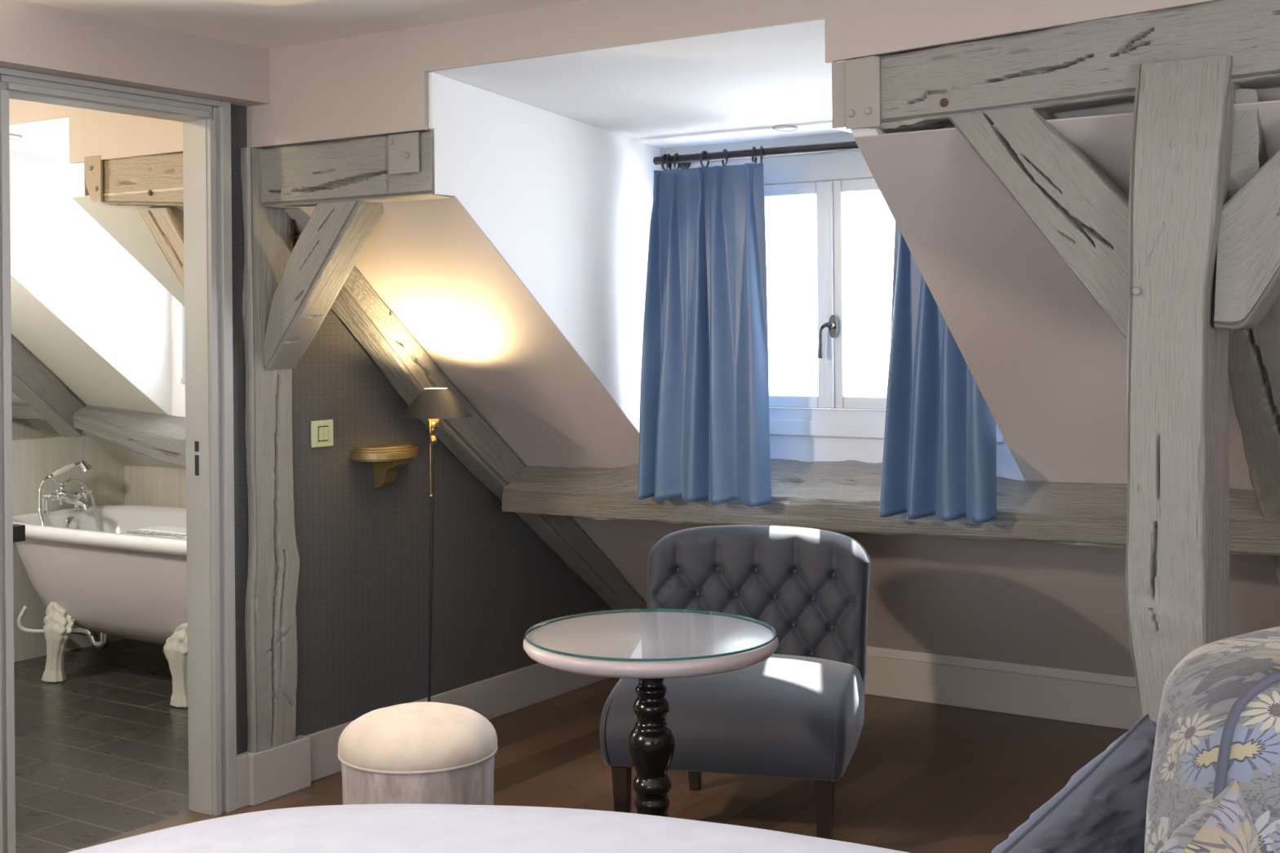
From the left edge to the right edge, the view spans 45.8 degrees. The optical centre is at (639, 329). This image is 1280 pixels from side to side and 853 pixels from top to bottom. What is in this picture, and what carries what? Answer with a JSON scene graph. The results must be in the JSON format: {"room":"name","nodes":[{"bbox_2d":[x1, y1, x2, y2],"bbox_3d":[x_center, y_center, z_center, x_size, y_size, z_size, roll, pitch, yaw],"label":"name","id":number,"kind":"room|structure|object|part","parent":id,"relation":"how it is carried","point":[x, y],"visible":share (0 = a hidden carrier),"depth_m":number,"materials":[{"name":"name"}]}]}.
{"room":"hotel room","nodes":[
{"label":"hotel room","id":0,"kind":"room"},
{"bbox_2d":[12,419,44,438],"bbox_3d":[-3.559,0.482,5.869,0.100,1.900,3.700,-1,0,33],"label":"wall","id":1,"kind":"structure","parent":0,"point":[20,428],"depth_m":6.91,"materials":[{"name":"paint"}]},
{"bbox_2d":[8,117,69,162],"bbox_3d":[-1.889,-0.740,5.701,0.895,0.286,1.136,-1,0,33],"label":"ceiling","id":2,"kind":"structure","parent":0,"point":[49,139],"depth_m":5.43,"materials":[{"name":"white paint"}]},
{"bbox_2d":[8,133,22,139],"bbox_3d":[-2.239,-0.686,5.390,0.079,0.013,0.079,-1,0,33],"label":"recessed light","id":3,"kind":"object","parent":2,"relation":"in","point":[12,136],"visible":0.56,"depth_m":5.39,"materials":[{"name":"white"}]},
{"bbox_2d":[12,435,125,662],"bbox_3d":[-2.752,0.951,6.490,0.120,0.948,1.220,-1,0,33],"label":"wall","id":4,"kind":"structure","parent":0,"point":[34,459],"depth_m":6.62,"materials":[{"name":"tile"}]},
{"bbox_2d":[72,162,88,196],"bbox_3d":[-1.534,-0.133,5.472,0.060,1.148,1.136,-1,0,33],"label":"wall","id":5,"kind":"structure","parent":0,"point":[80,188],"depth_m":5.00,"materials":[{"name":"white paint"}]},
{"bbox_2d":[9,150,172,415],"bbox_3d":[-2.232,-0.126,5.930,0.060,1.148,1.136,-1,0,33],"label":"wall","id":6,"kind":"structure","parent":0,"point":[60,253],"depth_m":5.96,"materials":[{"name":"white paint"}]},
{"bbox_2d":[170,293,185,417],"bbox_3d":[-1.599,-0.086,6.134,0.775,1.100,0.100,-1,0,33],"label":"bathroom window","id":7,"kind":"structure","parent":6,"relation":"in","point":[178,388],"depth_m":6.29,"materials":[{"name":"white"}]},
{"bbox_2d":[181,305,185,384],"bbox_3d":[-1.614,-0.145,6.106,0.640,0.740,0.082,-1,0,33],"label":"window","id":8,"kind":"structure","parent":7,"relation":"attached to","point":[183,380],"depth_m":6.26,"materials":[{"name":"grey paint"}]},
{"bbox_3d":[-1.744,-0.159,6.183,0.298,0.646,0.047,-1,0,33],"label":"sash","id":9,"kind":"part","parent":8,"relation":"part of","materials":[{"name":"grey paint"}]},
{"bbox_2d":[124,465,186,644],"bbox_3d":[-1.562,0.939,6.499,2.640,0.950,0.100,-1,0,33],"label":"tiled wall","id":10,"kind":"structure","parent":0,"point":[144,486],"depth_m":6.85,"materials":[{"name":"tile"}]},
{"bbox_2d":[236,753,248,809],"bbox_3d":[-1.182,1.335,4.477,0.028,0.152,0.050,-1,0,33],"label":"trim","id":11,"kind":"structure","parent":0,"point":[242,759],"depth_m":4.47,"materials":[{"name":"grey paint"}]},
{"bbox_2d":[22,0,586,49],"bbox_3d":[-0.160,-0.886,0.853,5.790,0.100,5.460,-1,0,33],"label":"ceiling","id":12,"kind":"structure","parent":0,"point":[269,24],"depth_m":3.98,"materials":[{"name":"beige paint"}]},
{"bbox_2d":[259,128,429,208],"bbox_3d":[-0.836,-0.599,4.411,0.710,0.462,0.062,-1,0,33],"label":"wall","id":13,"kind":"structure","parent":0,"point":[428,129],"depth_m":4.41,"materials":[{"name":"grey"}]},
{"bbox_2d":[231,104,615,755],"bbox_3d":[-1.991,0.299,3.313,0.030,2.237,7.550,-1,0,33],"label":"wall","id":14,"kind":"structure","parent":0,"point":[362,600],"depth_m":4.99,"materials":[{"name":"paint"}]},
{"bbox_2d":[0,0,270,106],"bbox_3d":[-2.577,-0.734,2.316,0.100,0.160,5.250,-1,0,33],"label":"wall","id":15,"kind":"structure","parent":14,"relation":"attached to","point":[36,37],"depth_m":4.07,"materials":[{"name":"beige paint"}]},
{"bbox_2d":[242,734,311,806],"bbox_3d":[-1.098,1.333,4.590,0.046,0.153,0.235,-1,0,33],"label":"trim","id":16,"kind":"structure","parent":14,"relation":"attached to","point":[282,770],"depth_m":4.56,"materials":[{"name":"grey paint"}]},
{"bbox_2d":[240,147,299,752],"bbox_3d":[-1.102,0.358,4.576,0.082,1.797,0.199,-1,0,33],"label":"wall post","id":17,"kind":"object","parent":16,"relation":"on","point":[273,558],"visible":0.86,"depth_m":4.54,"materials":[{"name":"grey wood"}]},
{"bbox_2d":[263,200,384,369],"bbox_3d":[-0.926,-0.123,4.479,0.405,0.488,0.138,-1,0,33],"label":"brace","id":18,"kind":"object","parent":17,"relation":"attached to","point":[335,235],"visible":1,"depth_m":4.45,"materials":[{"name":"grey wood"}]},
{"bbox_2d":[261,129,453,208],"bbox_3d":[-0.827,-0.456,4.383,0.668,0.185,0.133,-1,0,33],"label":"tie beam","id":19,"kind":"structure","parent":17,"relation":"attached to","point":[398,167],"depth_m":4.33,"materials":[{"name":"grey paint"}]},
{"bbox_3d":[-0.654,-0.487,4.202,0.110,0.110,0.008,-1,0,33],"label":"plate","id":20,"kind":"part","parent":19,"relation":"part of","materials":[{"name":"grey paint"}]},
{"bbox_2d":[311,419,333,448],"bbox_3d":[-1.001,0.329,4.782,0.013,0.084,0.094,-1,0,33],"label":"light switch","id":21,"kind":"object","parent":14,"relation":"attached to","point":[322,431],"visible":1,"depth_m":4.77,"materials":[{"name":"beige plastic"}]},
{"bbox_2d":[351,442,417,488],"bbox_3d":[-0.809,0.452,4.966,0.129,0.142,0.258,-1,0,33],"label":"wall bracket","id":22,"kind":"object","parent":14,"relation":"attached to","point":[387,460],"visible":1,"depth_m":4.93,"materials":[{"name":"gold metal"}]},
{"bbox_2d":[305,662,608,782],"bbox_3d":[-0.505,1.332,5.520,0.015,0.146,1.970,-1,0,33],"label":"baseboard","id":23,"kind":"structure","parent":14,"relation":"attached to","point":[493,697],"depth_m":5.49,"materials":[{"name":"grey paint"}]},
{"bbox_2d":[293,232,647,613],"bbox_3d":[-0.494,0.478,5.443,0.138,1.566,1.930,-1,0,33],"label":"rafter","id":24,"kind":"object","parent":14,"relation":"attached to","point":[406,366],"visible":0.7,"depth_m":5.23,"materials":[{"name":"grey wood"}]},
{"bbox_2d":[427,71,660,431],"bbox_3d":[-0.227,-0.089,4.693,0.020,1.240,1.262,-1,0,33],"label":"wall","id":25,"kind":"structure","parent":0,"point":[566,203],"depth_m":4.67,"materials":[{"name":"white paint"}]},
{"bbox_2d":[13,638,1128,852],"bbox_3d":[-0.865,1.458,2.580,8.900,0.100,7.550,-1,0,33],"label":"floor","id":26,"kind":"structure","parent":0,"point":[919,777],"depth_m":4.82,"materials":[{"name":"brown wood"}]},
{"bbox_2d":[13,524,25,542],"bbox_3d":[-2.595,1.036,4.943,0.920,0.775,0.705,-1,0,33],"label":"washstand","id":27,"kind":"object","parent":26,"relation":"on","point":[19,531],"visible":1,"depth_m":4.96,"materials":[{"name":"black wood"}]},
{"bbox_2d":[13,505,187,708],"bbox_3d":[-1.882,1.100,6.165,1.678,0.634,0.788,-1,0,33],"label":"bathtub","id":28,"kind":"object","parent":26,"relation":"on","point":[108,580],"visible":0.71,"depth_m":5.96,"materials":[{"name":"white ceramic"}]},
{"bbox_2d":[37,459,100,528],"bbox_3d":[-2.463,0.730,6.571,0.186,0.308,0.289,-1,0,33],"label":"mixer","id":29,"kind":"object","parent":28,"relation":"on","point":[61,494],"visible":0.98,"depth_m":6.59,"materials":[{"name":"silver metal"}]},
{"bbox_3d":[-2.526,0.723,6.550,0.065,0.071,0.070,-1,0,33],"label":"cross handle","id":30,"kind":"part","parent":29,"relation":"part of","materials":[{"name":"silver metal"}]},
{"bbox_3d":[-2.449,0.751,6.570,0.163,0.074,0.028,-1,0,27],"label":"spout","id":31,"kind":"part","parent":29,"relation":"part of","materials":[{"name":"silver metal"}]},
{"bbox_3d":[-2.455,0.722,6.659,0.065,0.071,0.070,-1,0,33],"label":"cross handle","id":32,"kind":"part","parent":29,"relation":"part of","materials":[{"name":"silver metal"}]},
{"bbox_2d":[13,505,186,555],"bbox_3d":[-1.883,0.980,6.165,1.676,0.394,0.784,-1,0,33],"label":"bathtub rim","id":33,"kind":"object","parent":28,"relation":"in","point":[68,531],"depth_m":6.16,"materials":[{"name":"white ceramic"}]},
{"bbox_2d":[126,525,186,539],"bbox_3d":[-1.698,0.771,5.729,0.540,0.016,0.163,-1,0,33],"label":"rack","id":34,"kind":"object","parent":28,"relation":"on","point":[162,529],"visible":0.45,"depth_m":5.76,"materials":[{"name":"silver metal"}]},
{"bbox_2d":[139,525,186,534],"bbox_3d":[-1.689,0.766,5.725,0.480,0.006,0.110,-1,0,33],"label":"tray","id":35,"kind":"object","parent":34,"relation":"on","point":[162,529],"depth_m":5.77,"materials":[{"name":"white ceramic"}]},
{"bbox_2d":[337,702,497,805],"bbox_3d":[-0.522,1.151,3.580,0.374,0.508,0.374,-1,0,33],"label":"pouf","id":36,"kind":"object","parent":26,"relation":"on","point":[415,753],"visible":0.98,"depth_m":3.45,"materials":[{"name":"fabric"}]},
{"bbox_2d":[337,702,497,771],"bbox_3d":[-0.524,0.948,3.580,0.372,0.102,0.372,-1,0,33],"label":"seat cushion","id":37,"kind":"object","parent":36,"relation":"on","point":[415,736],"depth_m":3.46,"materials":[{"name":"beige fabric"}]},
{"bbox_2d":[400,387,472,702],"bbox_3d":[-0.658,0.797,4.817,0.233,1.217,0.280,-1,0,33],"label":"floor lamp","id":38,"kind":"object","parent":26,"relation":"on","point":[433,404],"visible":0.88,"depth_m":4.80,"materials":[{"name":"black metal"}]},
{"bbox_3d":[-0.664,0.411,4.803,0.010,0.245,0.010,-1,0,33],"label":"pull chain","id":39,"kind":"part","parent":38,"relation":"part of","materials":[{"name":"gold metal"}]},
{"bbox_3d":[-0.658,0.340,4.822,0.025,0.056,0.025,-1,0,33],"label":"stem knob","id":40,"kind":"part","parent":38,"relation":"part of","materials":[{"name":"gold metal"}]},
{"bbox_2d":[427,418,439,428],"bbox_3d":[-0.657,0.291,4.826,0.038,0.050,0.038,-1,0,33],"label":"socket","id":41,"kind":"object","parent":38,"relation":"attached to","point":[432,423],"depth_m":4.81,"materials":[{"name":"gold metal"}]},
{"bbox_3d":[-0.650,0.234,4.837,0.233,0.090,0.233,-1,0,33],"label":"lamp shade","id":42,"kind":"part","parent":38,"relation":"part of","materials":[{"name":"grey fabric"}]},
{"bbox_2d":[66,804,909,852],"bbox_3d":[-0.034,1.088,1.380,2.592,0.625,2.161,-1,0,33],"label":"bed","id":43,"kind":"object","parent":26,"relation":"on","point":[358,828],"visible":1,"depth_m":2.36,"materials":[{"name":"white fabric"}]},
{"bbox_2d":[991,713,1156,852],"bbox_3d":[0.636,0.697,2.157,0.302,0.226,0.397,-1,0,33],"label":"cushion","id":44,"kind":"object","parent":43,"relation":"on","point":[1102,807],"visible":0.6,"depth_m":2.13,"materials":[{"name":"blue fabric"}]},
{"bbox_2d":[1157,781,1262,852],"bbox_3d":[0.520,0.603,1.422,0.286,0.341,0.114,-1,0,-43],"label":"cushion","id":45,"kind":"object","parent":43,"relation":"on","point":[1225,824],"visible":1,"depth_m":1.42,"materials":[{"name":"fabric"}]},
{"bbox_2d":[1144,626,1279,852],"bbox_3d":[0.920,0.565,1.862,0.579,0.398,0.283,-1,0,-5],"label":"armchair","id":46,"kind":"object","parent":43,"relation":"on","point":[1218,726],"visible":0.86,"depth_m":1.79,"materials":[{"name":"fabric"}]},
{"bbox_2d":[523,611,778,817],"bbox_3d":[0.027,1.044,3.419,0.574,0.712,0.574,-1,0,33],"label":"pedestal table","id":47,"kind":"object","parent":26,"relation":"on","point":[655,634],"visible":0.9,"depth_m":3.38,"materials":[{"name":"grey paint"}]},
{"bbox_2d":[524,608,777,662],"bbox_3d":[0.024,0.685,3.419,0.567,0.006,0.567,-1,0,33],"label":"glass","id":48,"kind":"object","parent":47,"relation":"on","point":[624,610],"visible":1,"depth_m":3.31,"materials":[{"name":"teal"}]},
{"bbox_2d":[600,524,870,839],"bbox_3d":[0.295,0.998,4.332,0.672,0.799,0.691,-1,0,16],"label":"slipper chair","id":49,"kind":"object","parent":26,"relation":"on","point":[797,712],"visible":0.8,"depth_m":4.24,"materials":[{"name":"grey fabric"}]},
{"bbox_3d":[-0.049,1.288,4.122,0.047,0.224,0.047,-1,0,16],"label":"leg","id":50,"kind":"part","parent":49,"relation":"part of","materials":[{"name":"black wood"}]},
{"bbox_3d":[0.163,1.287,4.593,0.047,0.224,0.068,-1,0,16],"label":"leg","id":51,"kind":"part","parent":49,"relation":"part of","materials":[{"name":"black wood"}]},
{"bbox_3d":[0.285,1.060,4.293,0.671,0.237,0.601,-1,0,16],"label":"seat","id":52,"kind":"part","parent":49,"relation":"part of","materials":[{"name":"grey fabric"}]},
{"bbox_3d":[0.356,0.825,4.556,0.672,0.454,0.227,-1,0,16],"label":"backrest","id":53,"kind":"part","parent":49,"relation":"part of","materials":[{"name":"grey fabric"}]},
{"bbox_3d":[0.486,1.284,3.973,0.047,0.224,0.047,-1,0,16],"label":"leg","id":54,"kind":"part","parent":49,"relation":"part of","materials":[{"name":"black wood"}]},
{"bbox_2d":[1125,55,1244,725],"bbox_3d":[1.127,0.425,3.106,0.214,1.930,0.245,-1,0,33],"label":"post","id":55,"kind":"object","parent":26,"relation":"on","point":[1177,563],"visible":0.66,"depth_m":3.02,"materials":[{"name":"grey paint"}]},
{"bbox_2d":[949,106,1128,340],"bbox_3d":[0.883,-0.209,3.287,0.421,0.535,0.147,-1,0,33],"label":"brace","id":56,"kind":"object","parent":55,"relation":"attached to","point":[1071,201],"visible":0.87,"depth_m":3.20,"materials":[{"name":"grey wood"}]},
{"bbox_2d":[831,0,1279,133],"bbox_3d":[1.168,-0.572,3.098,1.643,0.242,0.180,-1,0,33],"label":"tie beam","id":57,"kind":"structure","parent":55,"relation":"attached to","point":[1093,64],"depth_m":3.21,"materials":[{"name":"grey paint"}]},
{"bbox_3d":[0.506,-0.536,3.438,0.084,0.158,0.008,-1,0,33],"label":"plate","id":58,"kind":"part","parent":57,"relation":"part of","materials":[{"name":"grey paint"}]},
{"bbox_2d":[1213,148,1279,329],"bbox_3d":[1.322,-0.249,2.983,0.345,0.498,0.149,-1,0,33],"label":"brace","id":59,"kind":"object","parent":55,"relation":"attached to","point":[1247,279],"visible":1,"depth_m":2.98,"materials":[{"name":"grey wood"}]},
{"bbox_2d":[8,0,1219,163],"bbox_3d":[-0.070,-0.694,3.819,8.900,0.284,0.014,-1,0,33],"label":"wall","id":60,"kind":"structure","parent":0,"point":[372,84],"depth_m":4.03,"materials":[{"name":"beige paint"}]},
{"bbox_2d":[84,151,183,207],"bbox_3d":[-1.500,-0.469,4.825,0.675,0.209,0.141,-1,0,33],"label":"tie beam","id":61,"kind":"structure","parent":60,"relation":"on","point":[165,171],"depth_m":4.84,"materials":[{"name":"grey paint"}]},
{"bbox_3d":[-1.779,-0.489,4.937,0.083,0.150,0.010,-1,0,33],"label":"plate","id":62,"kind":"part","parent":61,"relation":"part of","materials":[{"name":"beige wood"}]},
{"bbox_2d":[137,207,184,288],"bbox_3d":[-1.396,-0.118,4.787,0.464,0.544,0.119,-1,0,33],"label":"brace","id":63,"kind":"object","parent":61,"relation":"attached to","point":[166,224],"visible":0.22,"depth_m":4.78,"materials":[{"name":"brown wood"}]},
{"bbox_2d":[427,19,846,148],"bbox_3d":[0.295,-0.754,4.344,1.391,0.297,1.266,-1,0,33],"label":"ceiling","id":64,"kind":"structure","parent":0,"point":[735,86],"depth_m":4.22,"materials":[{"name":"white paint"}]},
{"bbox_2d":[772,124,797,131],"bbox_3d":[0.451,-0.626,4.713,0.079,0.013,0.079,-1,0,33],"label":"recessed light","id":65,"kind":"object","parent":64,"relation":"in","point":[779,127],"visible":1,"depth_m":4.71,"materials":[{"name":"grey paint"}]},
{"bbox_2d":[10,100,1279,677],"bbox_3d":[0.545,0.395,4.742,8.900,1.709,2.202,-1,0,33],"label":"wall","id":66,"kind":"structure","parent":0,"point":[1048,364],"depth_m":4.69,"materials":[{"name":"grey paint"}]},
{"bbox_2d":[11,334,85,437],"bbox_3d":[-2.617,0.074,6.144,0.144,0.786,0.899,-1,0,26],"label":"rafter","id":67,"kind":"object","parent":66,"relation":"attached to","point":[33,382],"visible":0.85,"depth_m":6.31,"materials":[{"name":"grey wood"}]},
{"bbox_2d":[11,403,186,465],"bbox_3d":[-1.719,0.451,6.216,2.576,0.284,0.415,-1,0,33],"label":"purlin","id":68,"kind":"object","parent":66,"relation":"attached to","point":[162,437],"visible":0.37,"depth_m":6.25,"materials":[{"name":"grey wood"}]},
{"bbox_2d":[660,132,1025,480],"bbox_3d":[0.622,-0.021,4.832,1.271,1.230,0.100,-1,0,33],"label":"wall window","id":69,"kind":"structure","parent":66,"relation":"in","point":[805,449],"depth_m":4.81,"materials":[{"name":"grey paint"}]},
{"bbox_2d":[653,141,858,168],"bbox_3d":[0.571,-0.558,4.712,1.170,0.044,0.146,-1,0,33],"label":"curtain rod","id":70,"kind":"object","parent":69,"relation":"attached to","point":[685,160],"visible":0.48,"depth_m":4.75,"materials":[{"name":"black metal"}]},
{"bbox_2d":[637,146,771,506],"bbox_3d":[0.210,-0.012,4.836,0.486,1.126,0.134,-1,0,33],"label":"curtain","id":71,"kind":"object","parent":70,"relation":"hanging from","point":[704,426],"visible":1,"depth_m":4.80,"materials":[{"name":"blue fabric"}]},
{"bbox_2d":[879,222,996,523],"bbox_3d":[0.865,-0.016,4.403,0.358,1.130,0.138,-1,0,33],"label":"curtain","id":72,"kind":"object","parent":70,"relation":"hanging from","point":[939,458],"visible":0.48,"depth_m":4.38,"materials":[{"name":"blue fabric"}]},
{"bbox_2d":[675,150,1004,444],"bbox_3d":[0.594,-0.107,4.786,1.140,0.900,0.127,-1,0,33],"label":"window","id":73,"kind":"structure","parent":69,"relation":"attached to","point":[833,413],"depth_m":4.77,"materials":[{"name":"grey paint"}]},
{"bbox_3d":[0.373,-0.106,4.949,0.550,0.718,0.047,-1,0,33],"label":"sash","id":74,"kind":"part","parent":73,"relation":"part of","materials":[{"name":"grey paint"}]},
{"bbox_3d":[0.583,0.033,4.741,0.049,0.115,0.039,-1,0,33],"label":"lever","id":75,"kind":"part","parent":73,"relation":"part of","materials":[{"name":"grey metal"}]},
{"bbox_3d":[0.606,-0.009,4.751,0.029,0.072,0.008,-1,0,33],"label":"handle","id":76,"kind":"part","parent":73,"relation":"part of","materials":[{"name":"grey metal"}]},
{"bbox_3d":[0.828,-0.110,4.644,0.550,0.718,0.057,-1,0,33],"label":"sash","id":77,"kind":"part","parent":73,"relation":"part of","materials":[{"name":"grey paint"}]},
{"bbox_2d":[1227,88,1279,584],"bbox_3d":[1.677,0.366,3.901,0.170,1.701,1.988,-1,0,31],"label":"rafter","id":78,"kind":"object","parent":66,"relation":"attached to","point":[1254,353],"visible":0.47,"depth_m":3.49,"materials":[{"name":"grey wood"}]},
{"bbox_2d":[501,458,1279,556],"bbox_3d":[0.846,0.528,4.626,3.073,0.248,0.286,-1,0,33],"label":"purlin","id":79,"kind":"object","parent":78,"relation":"attached to","point":[835,496],"visible":0.71,"depth_m":4.64,"materials":[{"name":"grey wood"}]},
{"bbox_2d":[850,52,898,136],"bbox_3d":[0.857,-0.099,3.979,0.060,1.240,1.266,-1,0,33],"label":"wall","id":80,"kind":"structure","parent":0,"point":[860,131],"depth_m":3.46,"materials":[{"name":"white paint"}]},
{"bbox_2d":[866,646,1137,687],"bbox_3d":[2.464,1.198,4.829,5.800,0.360,0.135,-1,0,33],"label":"molding","id":81,"kind":"structure","parent":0,"point":[870,651],"depth_m":5.50,"materials":[{"name":"grey wood"}]},
{"bbox_2d":[864,654,1139,729],"bbox_3d":[2.442,1.304,4.753,5.755,0.148,0.017,-1,0,33],"label":"baseboard","id":82,"kind":"structure","parent":81,"relation":"attached to","point":[1090,703],"depth_m":5.48,"materials":[{"name":"grey paint"}]},
{"bbox_2d":[898,26,1279,128],"bbox_3d":[1.292,-0.628,3.133,5.870,0.568,0.057,-1,0,33],"label":"wall","id":83,"kind":"structure","parent":0,"point":[1270,94],"depth_m":3.28,"materials":[{"name":"grey paint"}]},
{"bbox_3d":[-2.029,0.300,3.338,0.060,2.237,7.550,-1,0,33],"label":"bathroom door","id":84,"kind":"structure","parent":0,"visible":0},
{"bbox_2d":[0,66,236,852],"bbox_3d":[-1.459,0.375,4.149,0.120,2.076,0.796,-1,0,33],"label":"door frame","id":85,"kind":"structure","parent":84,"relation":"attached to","point":[206,123],"depth_m":4.40,"materials":[{"name":"grey paint"}]},
{"bbox_3d":[-1.620,0.377,3.822,0.030,2.076,0.074,-1,0,33],"label":"casing","id":86,"kind":"part","parent":85,"relation":"part of","materials":[{"name":"grey paint"}]},
{"bbox_3d":[-1.431,-0.637,4.124,0.030,0.052,0.726,-1,0,33],"label":"head casing","id":87,"kind":"part","parent":85,"relation":"part of","materials":[{"name":"grey paint"}]},
{"bbox_3d":[-1.293,0.342,4.421,0.016,0.030,0.002,-1,0,33],"label":"strike plate","id":88,"kind":"part","parent":85,"relation":"part of","materials":[{"name":"black metal"}]},
{"bbox_3d":[-1.292,0.397,4.421,0.016,0.060,0.002,-1,0,33],"label":"strike plate","id":89,"kind":"part","parent":85,"relation":"part of","materials":[{"name":"black metal"}]},
{"bbox_3d":[-1.224,0.373,4.426,0.030,2.076,0.074,-1,0,33],"label":"casing","id":90,"kind":"part","parent":85,"relation":"part of","materials":[{"name":"grey paint"}]}
]}

